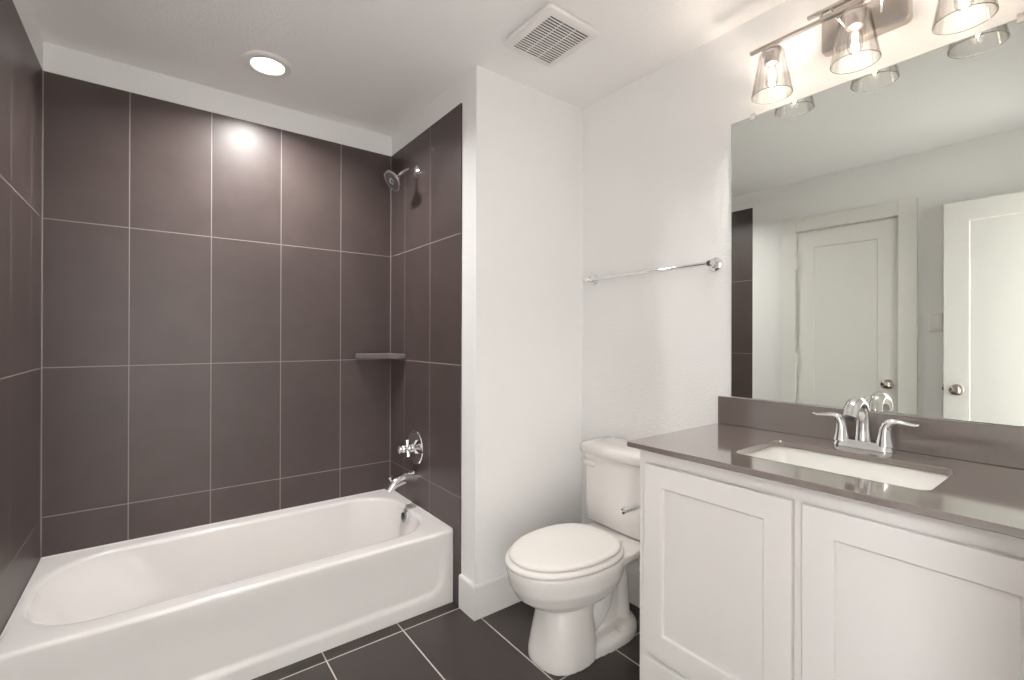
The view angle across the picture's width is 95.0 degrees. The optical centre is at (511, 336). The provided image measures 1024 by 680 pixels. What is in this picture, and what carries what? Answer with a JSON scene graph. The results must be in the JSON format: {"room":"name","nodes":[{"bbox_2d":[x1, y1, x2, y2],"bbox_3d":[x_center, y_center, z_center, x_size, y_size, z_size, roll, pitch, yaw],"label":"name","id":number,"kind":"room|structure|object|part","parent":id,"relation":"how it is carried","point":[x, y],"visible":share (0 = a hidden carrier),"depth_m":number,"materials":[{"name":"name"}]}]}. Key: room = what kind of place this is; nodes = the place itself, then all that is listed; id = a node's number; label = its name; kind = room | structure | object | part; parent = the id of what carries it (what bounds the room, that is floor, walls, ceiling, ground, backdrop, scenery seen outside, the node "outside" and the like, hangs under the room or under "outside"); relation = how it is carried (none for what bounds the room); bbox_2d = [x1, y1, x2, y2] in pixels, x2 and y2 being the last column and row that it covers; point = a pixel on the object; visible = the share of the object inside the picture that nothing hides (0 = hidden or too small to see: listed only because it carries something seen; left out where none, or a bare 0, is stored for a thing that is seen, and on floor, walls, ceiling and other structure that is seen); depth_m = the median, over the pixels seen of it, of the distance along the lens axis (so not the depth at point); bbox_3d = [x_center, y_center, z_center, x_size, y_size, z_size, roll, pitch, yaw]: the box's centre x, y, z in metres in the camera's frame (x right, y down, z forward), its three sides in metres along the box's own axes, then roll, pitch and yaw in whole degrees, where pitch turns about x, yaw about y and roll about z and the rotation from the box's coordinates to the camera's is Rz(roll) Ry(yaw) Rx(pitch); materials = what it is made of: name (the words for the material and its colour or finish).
{"room":"bathroom","nodes":[
{"label":"bathroom","id":0,"kind":"room"},
{"bbox_2d":[0,0,42,635],"bbox_3d":[-1.149,0.016,0.799,0.120,2.442,2.702,0,0,-37],"label":"wall","id":1,"kind":"structure","parent":0,"point":[21,42],"depth_m":1.60,"materials":[{"name":"brown"}]},
{"bbox_2d":[40,42,391,558],"bbox_3d":[-1.088,0.020,2.606,2.399,2.442,0.120,0,0,-37],"label":"wall","id":2,"kind":"structure","parent":0,"point":[216,262],"depth_m":2.23,"materials":[{"name":"brown"}]},
{"bbox_2d":[40,70,43,556],"bbox_3d":[-1.909,-0.094,1.906,0.004,1.977,0.004,0,0,-37],"label":"trim","id":3,"kind":"structure","parent":2,"relation":"attached to","point":[42,70],"depth_m":1.91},
{"bbox_2d":[355,353,404,358],"bbox_3d":[-0.747,0.111,2.653,0.214,0.028,0.214,0,0,-37],"label":"corner shelf","id":4,"kind":"object","parent":2,"relation":"attached to","point":[357,355],"visible":1,"depth_m":2.64,"materials":[{"name":"tile"}]},
{"bbox_2d":[390,188,390,436],"bbox_3d":[-0.726,-0.089,2.802,0.004,1.977,0.004,0,0,-37],"label":"trim","id":5,"kind":"structure","parent":2,"relation":"attached to","point":[390,188],"depth_m":2.80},
{"bbox_2d":[27,0,785,136],"bbox_3d":[-0.235,-1.251,1.487,2.399,0.100,2.934,0,0,-37],"label":"ceiling","id":6,"kind":"structure","parent":0,"point":[371,65],"depth_m":1.91,"materials":[{"name":"white paint"}]},
{"bbox_2d":[242,50,292,77],"bbox_3d":[-1.077,-1.195,2.069,0.200,0.014,0.200,0,0,-37],"label":"recessed light","id":7,"kind":"object","parent":6,"relation":"in","point":[264,63],"visible":1,"depth_m":2.05,"materials":[{"name":"white plastic"}]},
{"bbox_2d":[503,3,598,66],"bbox_3d":[0.151,-1.181,1.852,0.268,0.036,0.290,0,0,-37],"label":"exhaust fan","id":8,"kind":"object","parent":6,"relation":"attached to","point":[552,34],"visible":1,"depth_m":1.83,"materials":[{"name":"white plastic"}]},
{"bbox_2d":[252,601,639,679],"bbox_3d":[-0.242,1.291,1.481,2.399,0.100,2.934,0,0,-37],"label":"floor","id":9,"kind":"structure","parent":0,"point":[443,642],"depth_m":1.82,"materials":[{"name":"tile"}]},
{"bbox_2d":[0,489,452,679],"bbox_3d":[-1.093,1.070,2.053,1.486,0.340,0.754,0,0,-37],"label":"bathtub","id":10,"kind":"object","parent":9,"relation":"on","point":[251,597],"visible":1,"depth_m":1.88,"materials":[{"name":"ceramic"}]},
{"bbox_3d":[-0.563,0.949,2.465,0.023,0.075,0.076,0,0,-37],"label":"overflow plate","id":11,"kind":"part","parent":10,"relation":"part of","materials":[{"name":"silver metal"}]},
{"bbox_2d":[505,436,639,675],"bbox_3d":[0.297,0.865,1.920,0.743,0.756,0.448,0,0,-37],"label":"toilet","id":12,"kind":"object","parent":9,"relation":"on","point":[574,576],"visible":0.93,"depth_m":1.80,"materials":[{"name":"ceramic"}]},
{"bbox_3d":[0.197,0.845,1.845,0.493,0.021,0.378,0,0,-37],"label":"seat","id":13,"kind":"part","parent":12,"relation":"part of","materials":[{"name":"plastic"}]},
{"bbox_3d":[0.200,0.823,1.847,0.467,0.022,0.350,0,0,-37],"label":"lid","id":14,"kind":"part","parent":12,"relation":"part of","materials":[{"name":"plastic"}]},
{"bbox_3d":[0.289,1.050,1.914,0.712,0.386,0.375,0,0,-37],"label":"bowl","id":15,"kind":"part","parent":12,"relation":"part of","materials":[{"name":"ceramic"}]},
{"bbox_3d":[0.514,0.514,2.085,0.200,0.051,0.448,0,0,-37],"label":"tank lid","id":16,"kind":"part","parent":12,"relation":"part of","materials":[{"name":"ceramic"}]},
{"bbox_3d":[0.521,0.698,2.090,0.182,0.316,0.424,0,0,-37],"label":"tank","id":17,"kind":"part","parent":12,"relation":"part of","materials":[{"name":"ceramic"}]},
{"bbox_2d":[640,450,1023,679],"bbox_3d":[0.909,0.800,1.292,0.553,0.886,0.960,0,0,-37],"label":"vanity cabinet","id":18,"kind":"object","parent":9,"relation":"on","point":[743,576],"visible":0.85,"depth_m":1.11,"materials":[{"name":"white paint"}]},
{"bbox_2d":[621,503,639,513],"bbox_3d":[0.453,0.585,1.596,0.165,0.048,0.076,0,0,-37],"label":"toilet paper holder","id":19,"kind":"object","parent":18,"relation":"attached to","point":[624,510],"visible":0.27,"depth_m":1.58,"materials":[{"name":"silver metal"}]},
{"bbox_3d":[0.554,1.069,1.317,0.018,0.124,0.433,0,0,-37],"label":"drawer","id":20,"kind":"part","parent":18,"relation":"part of","materials":[{"name":"white paint"}]},
{"bbox_3d":[0.555,0.693,1.317,0.018,0.584,0.433,0,0,-37],"label":"door","id":21,"kind":"part","parent":18,"relation":"part of","materials":[{"name":"white paint"}]},
{"bbox_2d":[627,396,1023,538],"bbox_3d":[0.901,0.295,1.290,0.573,0.122,1.003,0,0,-37],"label":"countertop","id":22,"kind":"structure","parent":18,"relation":"on","point":[984,463],"depth_m":1.27,"materials":[{"name":"stone"}]},
{"bbox_2d":[744,446,949,489],"bbox_3d":[0.888,0.429,1.283,0.339,0.144,0.500,0,0,-37],"label":"undermount sink","id":23,"kind":"object","parent":22,"relation":"in","point":[889,474],"visible":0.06,"depth_m":1.36,"materials":[{"name":"ceramic"}]},
{"bbox_2d":[812,396,920,452],"bbox_3d":[1.035,0.259,1.405,0.155,0.161,0.274,0,0,-37],"label":"bathroom faucet","id":24,"kind":"object","parent":22,"relation":"on","point":[856,408],"visible":1,"depth_m":1.41,"materials":[{"name":"silver metal"}]},
{"bbox_3d":[1.022,0.283,1.501,0.050,0.082,0.107,0,0,-37],"label":"handle","id":25,"kind":"part","parent":24,"relation":"part of","materials":[{"name":"silver metal"}]},
{"bbox_3d":[1.034,0.253,1.405,0.153,0.150,0.048,0,0,-37],"label":"spout","id":26,"kind":"part","parent":24,"relation":"part of","materials":[{"name":"silver metal"}]},
{"bbox_3d":[1.123,0.283,1.367,0.050,0.082,0.107,0,0,-37],"label":"handle","id":27,"kind":"part","parent":24,"relation":"part of","materials":[{"name":"silver metal"}]},
{"bbox_3d":[0.828,0.692,0.957,0.018,0.584,0.427,0,0,-37],"label":"door","id":28,"kind":"part","parent":18,"relation":"part of","materials":[{"name":"white paint"}]},
{"bbox_2d":[390,65,582,620],"bbox_3d":[-0.131,0.023,2.669,0.797,2.442,0.950,0,0,-37],"label":"wall","id":29,"kind":"structure","parent":0,"point":[486,240],"depth_m":2.26,"materials":[{"name":"white paint"}]},
{"bbox_2d":[385,469,418,492],"bbox_3d":[-0.585,0.764,2.473,0.173,0.103,0.072,0,0,-37],"label":"tub spout","id":30,"kind":"object","parent":29,"relation":"attached to","point":[411,476],"visible":1,"depth_m":2.46,"materials":[{"name":"silver metal"}]},
{"bbox_2d":[384,166,419,191],"bbox_3d":[-0.582,-0.841,2.475,0.175,0.156,0.116,0,0,-37],"label":"shower","id":31,"kind":"object","parent":29,"relation":"attached to","point":[392,180],"visible":1,"depth_m":2.45,"materials":[{"name":"silver metal"}]},
{"bbox_3d":[-0.625,-0.809,2.443,0.061,0.080,0.098,0,0,-37],"label":"nozzle plate","id":32,"kind":"part","parent":31,"relation":"part of","materials":[{"name":"silver metal"}]},
{"bbox_3d":[-0.556,-0.867,2.495,0.109,0.060,0.019,0,0,-37],"label":"arm","id":33,"kind":"part","parent":31,"relation":"part of","materials":[{"name":"silver metal"}]},
{"bbox_2d":[397,430,423,464],"bbox_3d":[-0.557,0.594,2.494,0.101,0.184,0.184,0,0,-37],"label":"shower valve","id":34,"kind":"object","parent":29,"relation":"attached to","point":[413,448],"visible":1,"depth_m":2.48,"materials":[{"name":"silver metal"}]},
{"bbox_2d":[473,573,520,619],"bbox_3d":[0.102,1.168,2.258,0.675,0.150,0.014,0,0,-37],"label":"baseboard","id":35,"kind":"structure","parent":29,"relation":"attached to","point":[495,594],"depth_m":2.11,"materials":[{"name":"white paint"}]},
{"bbox_2d":[582,0,1023,572],"bbox_3d":[0.986,0.024,1.754,0.120,2.442,1.886,0,0,-37],"label":"wall","id":36,"kind":"structure","parent":0,"point":[656,347],"depth_m":2.02,"materials":[{"name":"white paint"}]},
{"bbox_2d":[626,567,639,607],"bbox_3d":[0.601,1.169,2.146,0.014,0.150,0.766,0,0,-37],"label":"baseboard","id":37,"kind":"structure","parent":36,"relation":"attached to","point":[633,576],"depth_m":2.18,"materials":[{"name":"white paint"}]},
{"bbox_2d":[583,257,722,285],"bbox_3d":[0.597,-0.289,2.124,0.056,0.058,0.716,0,0,-37],"label":"towel bar","id":38,"kind":"object","parent":36,"relation":"attached to","point":[715,264],"visible":1,"depth_m":2.01,"materials":[{"name":"silver metal"}]},
{"bbox_2d":[718,396,1023,468],"bbox_3d":[1.122,0.287,1.457,0.018,0.105,1.003,0,0,-37],"label":"backsplash","id":39,"kind":"structure","parent":36,"relation":"attached to","point":[1000,445],"depth_m":1.38,"materials":[{"name":"stone"}]},
{"bbox_2d":[750,0,998,103],"bbox_3d":[1.056,-0.950,1.437,0.159,0.236,0.630,0,0,-37],"label":"vanity light","id":40,"kind":"object","parent":36,"relation":"attached to","point":[856,22],"visible":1,"depth_m":1.45,"materials":[{"name":"silver metal"}]},
{"bbox_2d":[761,44,782,67],"bbox_3d":[0.897,-0.972,1.620,0.064,0.065,0.064,0,0,-37],"label":"socket","id":41,"kind":"object","parent":40,"relation":"attached to","point":[770,52],"depth_m":1.60,"materials":[{"name":"silver metal"}]},
{"bbox_3d":[0.897,-0.899,1.620,0.042,0.085,0.042,0,0,-37],"label":"bulb","id":42,"kind":"part","parent":40,"relation":"part of","materials":[{"name":"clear glass"}]},
{"bbox_3d":[1.037,-1.015,1.494,0.071,0.055,0.009,0,0,-20],"label":"arm","id":43,"kind":"part","parent":40,"relation":"part of","materials":[{"name":"silver metal"}]},
{"bbox_2d":[842,4,867,31],"bbox_3d":[1.043,-0.972,1.427,0.064,0.065,0.064,0,0,-37],"label":"socket","id":44,"kind":"object","parent":40,"relation":"attached to","point":[853,14],"depth_m":1.41,"materials":[{"name":"silver metal"}]},
{"bbox_3d":[1.043,-0.899,1.427,0.042,0.085,0.042,0,0,-37],"label":"bulb","id":45,"kind":"part","parent":40,"relation":"part of","materials":[{"name":"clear glass"}]},
{"bbox_3d":[1.107,-1.015,1.403,0.009,0.055,0.071,0,0,35],"label":"arm","id":46,"kind":"part","parent":40,"relation":"part of","materials":[{"name":"silver metal"}]},
{"bbox_3d":[1.189,-0.900,1.234,0.042,0.085,0.042,0,0,-37],"label":"bulb","id":47,"kind":"part","parent":40,"relation":"part of","materials":[{"name":"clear glass"}]},
{"bbox_2d":[731,12,1023,426],"bbox_3d":[1.125,-0.302,1.462,0.012,1.068,0.907,0,0,-37],"label":"wall mirror","id":48,"kind":"object","parent":36,"relation":"attached to","point":[877,217],"visible":1,"depth_m":1.43,"materials":[{"name":"silver mirror"}]}
]}

